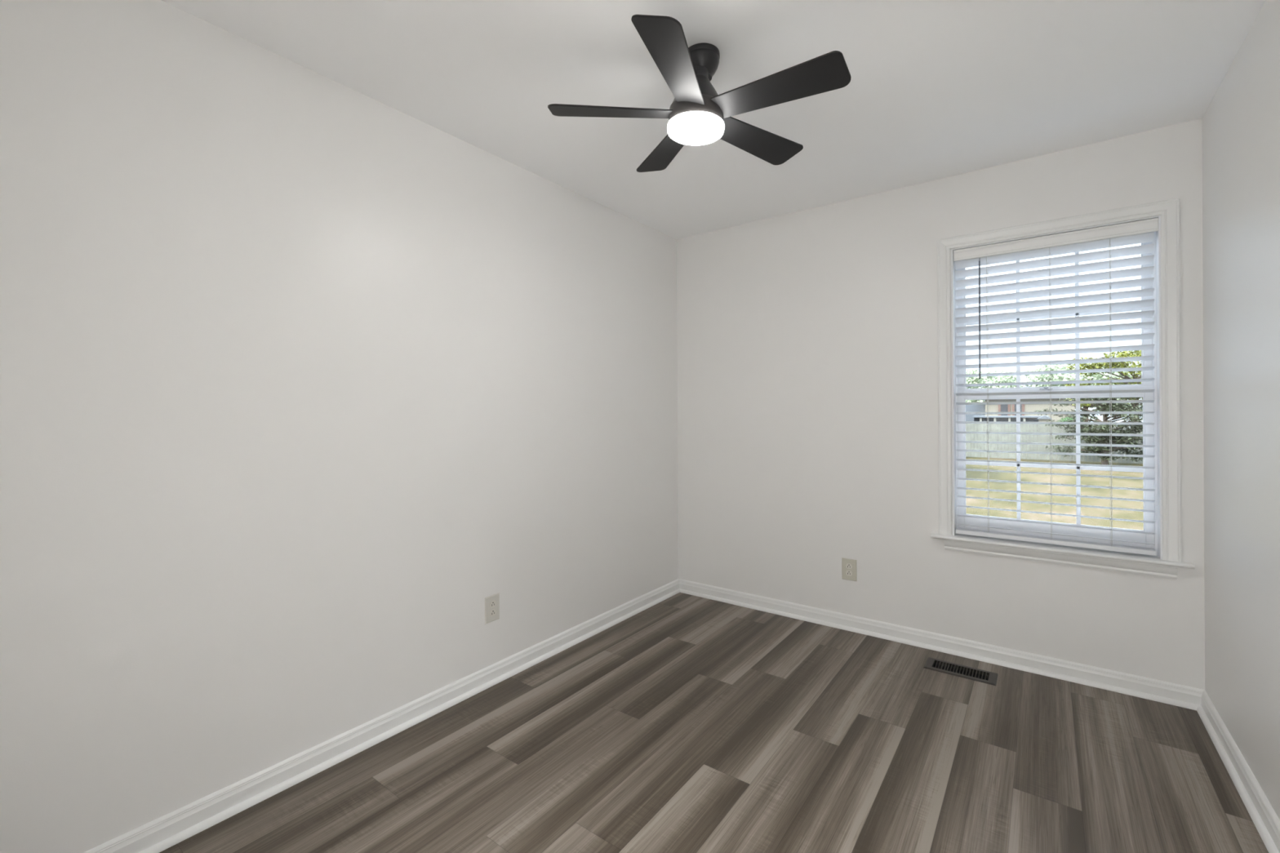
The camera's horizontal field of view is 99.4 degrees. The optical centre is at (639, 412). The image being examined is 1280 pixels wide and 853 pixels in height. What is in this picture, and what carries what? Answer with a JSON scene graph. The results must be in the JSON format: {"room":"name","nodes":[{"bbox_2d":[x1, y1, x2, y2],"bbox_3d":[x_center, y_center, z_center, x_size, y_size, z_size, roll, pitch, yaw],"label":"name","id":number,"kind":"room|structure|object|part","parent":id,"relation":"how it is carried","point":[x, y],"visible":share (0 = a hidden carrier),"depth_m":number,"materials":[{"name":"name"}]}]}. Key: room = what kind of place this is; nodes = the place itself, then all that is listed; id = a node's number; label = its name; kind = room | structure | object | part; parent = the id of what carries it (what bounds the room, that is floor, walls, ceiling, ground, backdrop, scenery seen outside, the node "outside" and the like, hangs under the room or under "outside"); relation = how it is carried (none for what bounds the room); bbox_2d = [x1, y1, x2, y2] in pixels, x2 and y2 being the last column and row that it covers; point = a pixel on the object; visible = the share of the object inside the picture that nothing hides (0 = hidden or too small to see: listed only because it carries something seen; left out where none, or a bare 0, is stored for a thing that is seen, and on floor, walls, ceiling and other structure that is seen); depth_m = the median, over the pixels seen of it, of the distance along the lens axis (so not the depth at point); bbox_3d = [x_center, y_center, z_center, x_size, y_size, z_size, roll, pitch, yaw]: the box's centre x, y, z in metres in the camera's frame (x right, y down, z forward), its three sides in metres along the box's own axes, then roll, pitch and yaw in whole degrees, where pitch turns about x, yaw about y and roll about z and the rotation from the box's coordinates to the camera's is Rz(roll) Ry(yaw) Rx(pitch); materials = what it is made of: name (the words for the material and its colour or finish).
{"room":"empty bedroom","nodes":[
{"label":"empty bedroom","id":0,"kind":"room"},
{"bbox_2d":[0,0,678,852],"bbox_3d":[-0.827,0.124,2.431,0.140,2.840,3.740,0,0,37],"label":"wall","id":1,"kind":"structure","parent":0,"point":[302,374],"depth_m":1.78,"materials":[{"name":"white paint"}]},
{"bbox_2d":[83,578,679,852],"bbox_3d":[-0.753,1.203,2.380,0.030,0.082,3.460,0,0,37],"label":"baseboard","id":2,"kind":"structure","parent":1,"relation":"attached to","point":[156,836],"depth_m":1.96,"materials":[{"name":"white paint"}]},
{"bbox_2d":[484,592,499,624],"bbox_3d":[-0.679,0.902,2.500,0.008,0.121,0.081,0,0,37],"label":"wall outlet","id":3,"kind":"object","parent":1,"relation":"attached to","point":[491,602],"visible":1,"depth_m":2.50,"materials":[{"name":"white plastic"}]},
{"bbox_2d":[489,608,496,616],"bbox_3d":[-0.677,0.922,2.499,0.003,0.028,0.034,0,0,37],"label":"receptacle","id":4,"kind":"object","parent":3,"relation":"attached to","point":[492,611],"depth_m":2.50,"materials":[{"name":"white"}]},
{"bbox_2d":[489,600,496,608],"bbox_3d":[-0.677,0.883,2.499,0.003,0.028,0.034,0,0,37],"label":"receptacle","id":5,"kind":"object","parent":3,"relation":"attached to","point":[492,603],"depth_m":2.50,"materials":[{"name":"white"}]},
{"bbox_2d":[160,0,1265,239],"bbox_3d":[0.253,-1.262,1.621,2.852,0.120,3.740,0,0,37],"label":"ceiling","id":6,"kind":"structure","parent":0,"point":[936,89],"depth_m":1.93,"materials":[{"name":"white paint"}]},
{"bbox_2d":[547,14,851,172],"bbox_3d":[0.213,-1.064,1.791,0.912,0.276,0.957,0,0,37],"label":"ceiling fan","id":7,"kind":"object","parent":6,"relation":"hanging from","point":[697,115],"visible":1,"depth_m":1.73,"materials":[{"name":"black metal"}]},
{"bbox_3d":[-0.097,-1.005,1.809,0.409,0.052,0.130,0,0,2],"label":"blade","id":8,"kind":"part","parent":7,"relation":"part of","materials":[{"name":"grey"}]},
{"bbox_3d":[0.098,-1.005,2.081,0.131,0.045,0.409,0,0,-16],"label":"blade","id":9,"kind":"part","parent":7,"relation":"part of","materials":[{"name":"grey"}]},
{"bbox_3d":[0.099,-0.984,1.541,0.129,0.044,0.410,0,0,19],"label":"blade","id":10,"kind":"part","parent":7,"relation":"part of","materials":[{"name":"grey"}]},
{"bbox_2d":[667,111,724,145],"bbox_3d":[0.186,-0.944,1.812,0.189,0.037,0.189,0,0,37],"label":"diffuser","id":11,"kind":"object","parent":7,"relation":"attached to","point":[685,127],"depth_m":1.77,"materials":[{"name":"white glass"}]},
{"bbox_3d":[0.207,-1.193,1.825,0.121,0.016,0.121,0,0,37],"label":"mounting plate","id":12,"kind":"part","parent":7,"relation":"part of","materials":[{"name":"black metal"}]},
{"bbox_3d":[0.418,-0.987,1.978,0.410,0.033,0.132,0,0,-35],"label":"blade","id":13,"kind":"part","parent":7,"relation":"part of","materials":[{"name":"grey"}]},
{"bbox_3d":[0.417,-0.976,1.644,0.410,0.052,0.131,0,0,37],"label":"blade","id":14,"kind":"part","parent":7,"relation":"part of","materials":[{"name":"grey"}]},
{"bbox_2d":[159,592,1268,852],"bbox_3d":[0.267,1.238,1.621,2.572,0.001,3.460,0,0,37],"label":"floor","id":15,"kind":"structure","parent":0,"point":[688,723],"depth_m":1.91,"materials":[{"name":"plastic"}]},
{"bbox_2d":[924,657,998,685],"bbox_3d":[1.525,1.326,2.584,0.294,0.210,0.136,0,0,37],"label":"floor vent","id":16,"kind":"object","parent":15,"relation":"in","point":[952,668],"visible":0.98,"depth_m":2.59,"materials":[{"name":"brown metal"}]},
{"bbox_2d":[676,118,1204,689],"bbox_3d":[1.336,0.112,3.064,2.572,2.840,0.140,0,0,37],"label":"wall","id":17,"kind":"structure","parent":0,"point":[807,340],"depth_m":2.99,"materials":[{"name":"white paint"}]},
{"bbox_2d":[841,557,857,581],"bbox_3d":[1.188,0.894,3.085,0.081,0.121,0.008,0,0,37],"label":"wall outlet","id":18,"kind":"object","parent":17,"relation":"attached to","point":[849,566],"visible":1,"depth_m":3.08,"materials":[{"name":"grey plastic"}]},
{"bbox_2d":[845,570,852,576],"bbox_3d":[1.187,0.913,3.083,0.034,0.028,0.003,0,0,37],"label":"receptacle","id":19,"kind":"object","parent":18,"relation":"attached to","point":[848,573],"depth_m":3.08,"materials":[{"name":"beige plastic"}]},
{"bbox_2d":[845,563,852,568],"bbox_3d":[1.187,0.874,3.083,0.034,0.028,0.003,0,0,37],"label":"receptacle","id":20,"kind":"object","parent":18,"relation":"attached to","point":[848,566],"depth_m":3.08,"materials":[{"name":"beige plastic"}]},
{"bbox_2d":[679,578,1204,710],"bbox_3d":[1.291,1.192,2.997,2.572,0.082,0.030,0,0,37],"label":"baseboard","id":21,"kind":"structure","parent":17,"relation":"attached to","point":[1166,692],"depth_m":2.72,"materials":[{"name":"white paint"}]},
{"bbox_2d":[930,197,1195,579],"bbox_3d":[1.938,-0.096,2.588,0.966,1.600,0.186,0,0,37],"label":"window","id":22,"kind":"structure","parent":17,"relation":"in","point":[1166,384],"depth_m":2.47,"materials":[{"name":"white paint"}]},
{"bbox_3d":[1.985,-0.457,2.650,0.761,0.748,0.027,0,0,37],"label":"sash","id":23,"kind":"part","parent":22,"relation":"part of","materials":[{"name":"white plastic"}]},
{"bbox_2d":[953,217,1158,555],"bbox_3d":[1.926,-0.102,2.566,0.761,1.450,0.070,0,0,37],"label":"window blind","id":24,"kind":"object","parent":22,"relation":"attached to","point":[1140,231],"visible":1,"depth_m":2.54,"materials":[{"name":"white plastic"}]},
{"bbox_3d":[1.738,-0.088,2.716,0.001,1.372,0.055,0,0,37],"label":"ladder cord","id":25,"kind":"part","parent":24,"relation":"part of","materials":[{"name":"white fabric"}]},
{"bbox_3d":[1.742,-0.082,2.715,0.001,1.384,0.001,0,0,37],"label":"lift cord","id":26,"kind":"part","parent":24,"relation":"part of","materials":[{"name":"white fabric"}]},
{"bbox_3d":[1.939,-0.089,2.566,0.001,1.372,0.055,0,0,37],"label":"ladder cord","id":27,"kind":"part","parent":24,"relation":"part of","materials":[{"name":"white fabric"}]},
{"bbox_3d":[1.943,-0.083,2.565,0.001,1.384,0.001,0,0,37],"label":"lift cord","id":28,"kind":"part","parent":24,"relation":"part of","materials":[{"name":"white fabric"}]},
{"bbox_3d":[1.930,0.608,2.574,0.751,0.021,0.052,0,0,37],"label":"rail","id":29,"kind":"part","parent":24,"relation":"part of","materials":[{"name":"white plastic"}]},
{"bbox_3d":[2.111,-0.090,2.438,0.001,1.372,0.055,0,0,37],"label":"ladder cord","id":30,"kind":"part","parent":24,"relation":"part of","materials":[{"name":"white fabric"}]},
{"bbox_3d":[2.115,-0.084,2.437,0.001,1.384,0.001,0,0,37],"label":"lift cord","id":31,"kind":"part","parent":24,"relation":"part of","materials":[{"name":"white fabric"}]},
{"bbox_3d":[1.969,0.261,2.623,0.761,0.751,0.027,0,0,37],"label":"sash","id":32,"kind":"part","parent":22,"relation":"part of","materials":[{"name":"white plastic"}]},
{"bbox_3d":[1.925,0.637,2.566,0.966,0.017,0.130,0,0,37],"label":"sill","id":33,"kind":"part","parent":22,"relation":"part of","materials":[{"name":"white paint"}]},
{"bbox_2d":[1201,0,1279,819],"bbox_3d":[1.348,0.112,0.811,0.140,2.840,3.740,0,0,37],"label":"wall","id":34,"kind":"structure","parent":0,"point":[1241,123],"depth_m":1.76,"materials":[{"name":"white paint"}]},
{"bbox_2d":[1196,689,1279,852],"bbox_3d":[1.286,1.192,0.862,0.030,0.082,3.460,0,0,37],"label":"baseboard","id":35,"kind":"structure","parent":34,"relation":"attached to","point":[1265,820],"depth_m":1.76,"materials":[{"name":"white paint"}]},
{"label":"outside","id":36,"kind":"structure","parent":0,"visible":0},
{"bbox_2d":[965,446,1143,530],"bbox_3d":[26.323,2.315,34.563,95.000,0.083,79.500,0,0,37],"label":"lawn","id":37,"kind":"structure","parent":36,"point":[1091,481],"depth_m":15.97,"materials":[{"name":"green plant"}]},
{"bbox_2d":[965,368,1024,402],"bbox_3d":[34.413,-1.065,55.660,8.252,6.877,5.887,0,0,37],"label":"tree","id":38,"kind":"object","parent":37,"relation":"on","point":[1011,379],"visible":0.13,"depth_m":53.81,"materials":[{"name":"green plant"}]},
{"bbox_2d":[972,415,1048,448],"bbox_3d":[24.991,1.282,36.674,4.150,2.080,2.700,0,0,37],"label":"screened porch","id":39,"kind":"object","parent":37,"relation":"on","point":[976,418],"visible":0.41,"depth_m":35.98,"materials":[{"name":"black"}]},
{"bbox_2d":[965,386,1075,443],"bbox_3d":[27.314,0.234,42.856,11.500,4.150,7.800,0,0,37],"label":"house","id":40,"kind":"structure","parent":37,"relation":"on","point":[995,407],"depth_m":38.77,"materials":[{"name":"brown"}]},
{"bbox_2d":[998,404,1000,415],"bbox_3d":[26.076,-0.184,39.388,0.140,1.000,0.120,0,0,37],"label":"shutter","id":41,"kind":"object","parent":40,"relation":"hanging from","point":[999,405],"depth_m":39.33,"materials":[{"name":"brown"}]},
{"bbox_2d":[1008,404,1010,415],"bbox_3d":[26.541,-0.186,39.042,0.140,1.000,0.120,0,0,37],"label":"shutter","id":42,"kind":"object","parent":40,"relation":"hanging from","point":[1009,405],"depth_m":38.98,"materials":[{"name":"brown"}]},
{"bbox_2d":[1012,404,1014,415],"bbox_3d":[26.741,-0.188,38.893,0.140,1.000,0.120,0,0,37],"label":"shutter","id":43,"kind":"object","parent":40,"relation":"hanging from","point":[1013,405],"depth_m":38.84,"materials":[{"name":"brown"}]},
{"bbox_2d":[1022,404,1024,415],"bbox_3d":[27.206,-0.190,38.546,0.140,1.000,0.120,0,0,37],"label":"shutter","id":44,"kind":"object","parent":40,"relation":"hanging from","point":[1023,405],"depth_m":38.50,"materials":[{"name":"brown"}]},
{"bbox_2d":[1037,415,1051,451],"bbox_3d":[24.202,1.246,32.460,0.740,2.160,1.800,0,0,37],"label":"garden shed","id":45,"kind":"object","parent":37,"relation":"on","point":[1043,419],"visible":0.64,"depth_m":31.78,"materials":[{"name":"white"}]},
{"bbox_2d":[965,423,1142,463],"bbox_3d":[20.211,1.431,26.364,29.000,1.835,0.161,0,0,37],"label":"wooden fence","id":46,"kind":"object","parent":37,"relation":"on","point":[1024,428],"visible":0.14,"depth_m":26.97,"materials":[{"name":"grey wood"}]},
{"bbox_2d":[1057,414,1081,435],"bbox_3d":[21.416,1.266,26.911,1.280,2.356,0.781,0,0,37],"label":"shrub","id":47,"kind":"object","parent":37,"relation":"on","point":[1065,418],"visible":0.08,"depth_m":26.99,"materials":[{"name":"green plant"}]},
{"bbox_2d":[1024,361,1141,426],"bbox_3d":[37.393,-1.081,46.015,8.166,6.875,5.863,0,0,37],"label":"tree","id":48,"kind":"object","parent":37,"relation":"on","point":[1070,376],"visible":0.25,"depth_m":45.66,"materials":[{"name":"green plant"}]},
{"bbox_2d":[1034,397,1142,465],"bbox_3d":[20.482,0.678,23.586,5.696,3.543,2.769,0,0,37],"label":"bush","id":49,"kind":"object","parent":37,"relation":"on","point":[1104,428],"visible":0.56,"depth_m":23.45,"materials":[{"name":"green plant"}]},
{"bbox_2d":[1062,350,1142,431],"bbox_3d":[24.346,-0.412,26.342,6.112,5.680,3.061,0,0,37],"label":"tree","id":50,"kind":"object","parent":37,"relation":"on","point":[1138,353],"visible":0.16,"depth_m":26.71,"materials":[{"name":"green plant"}]}
]}

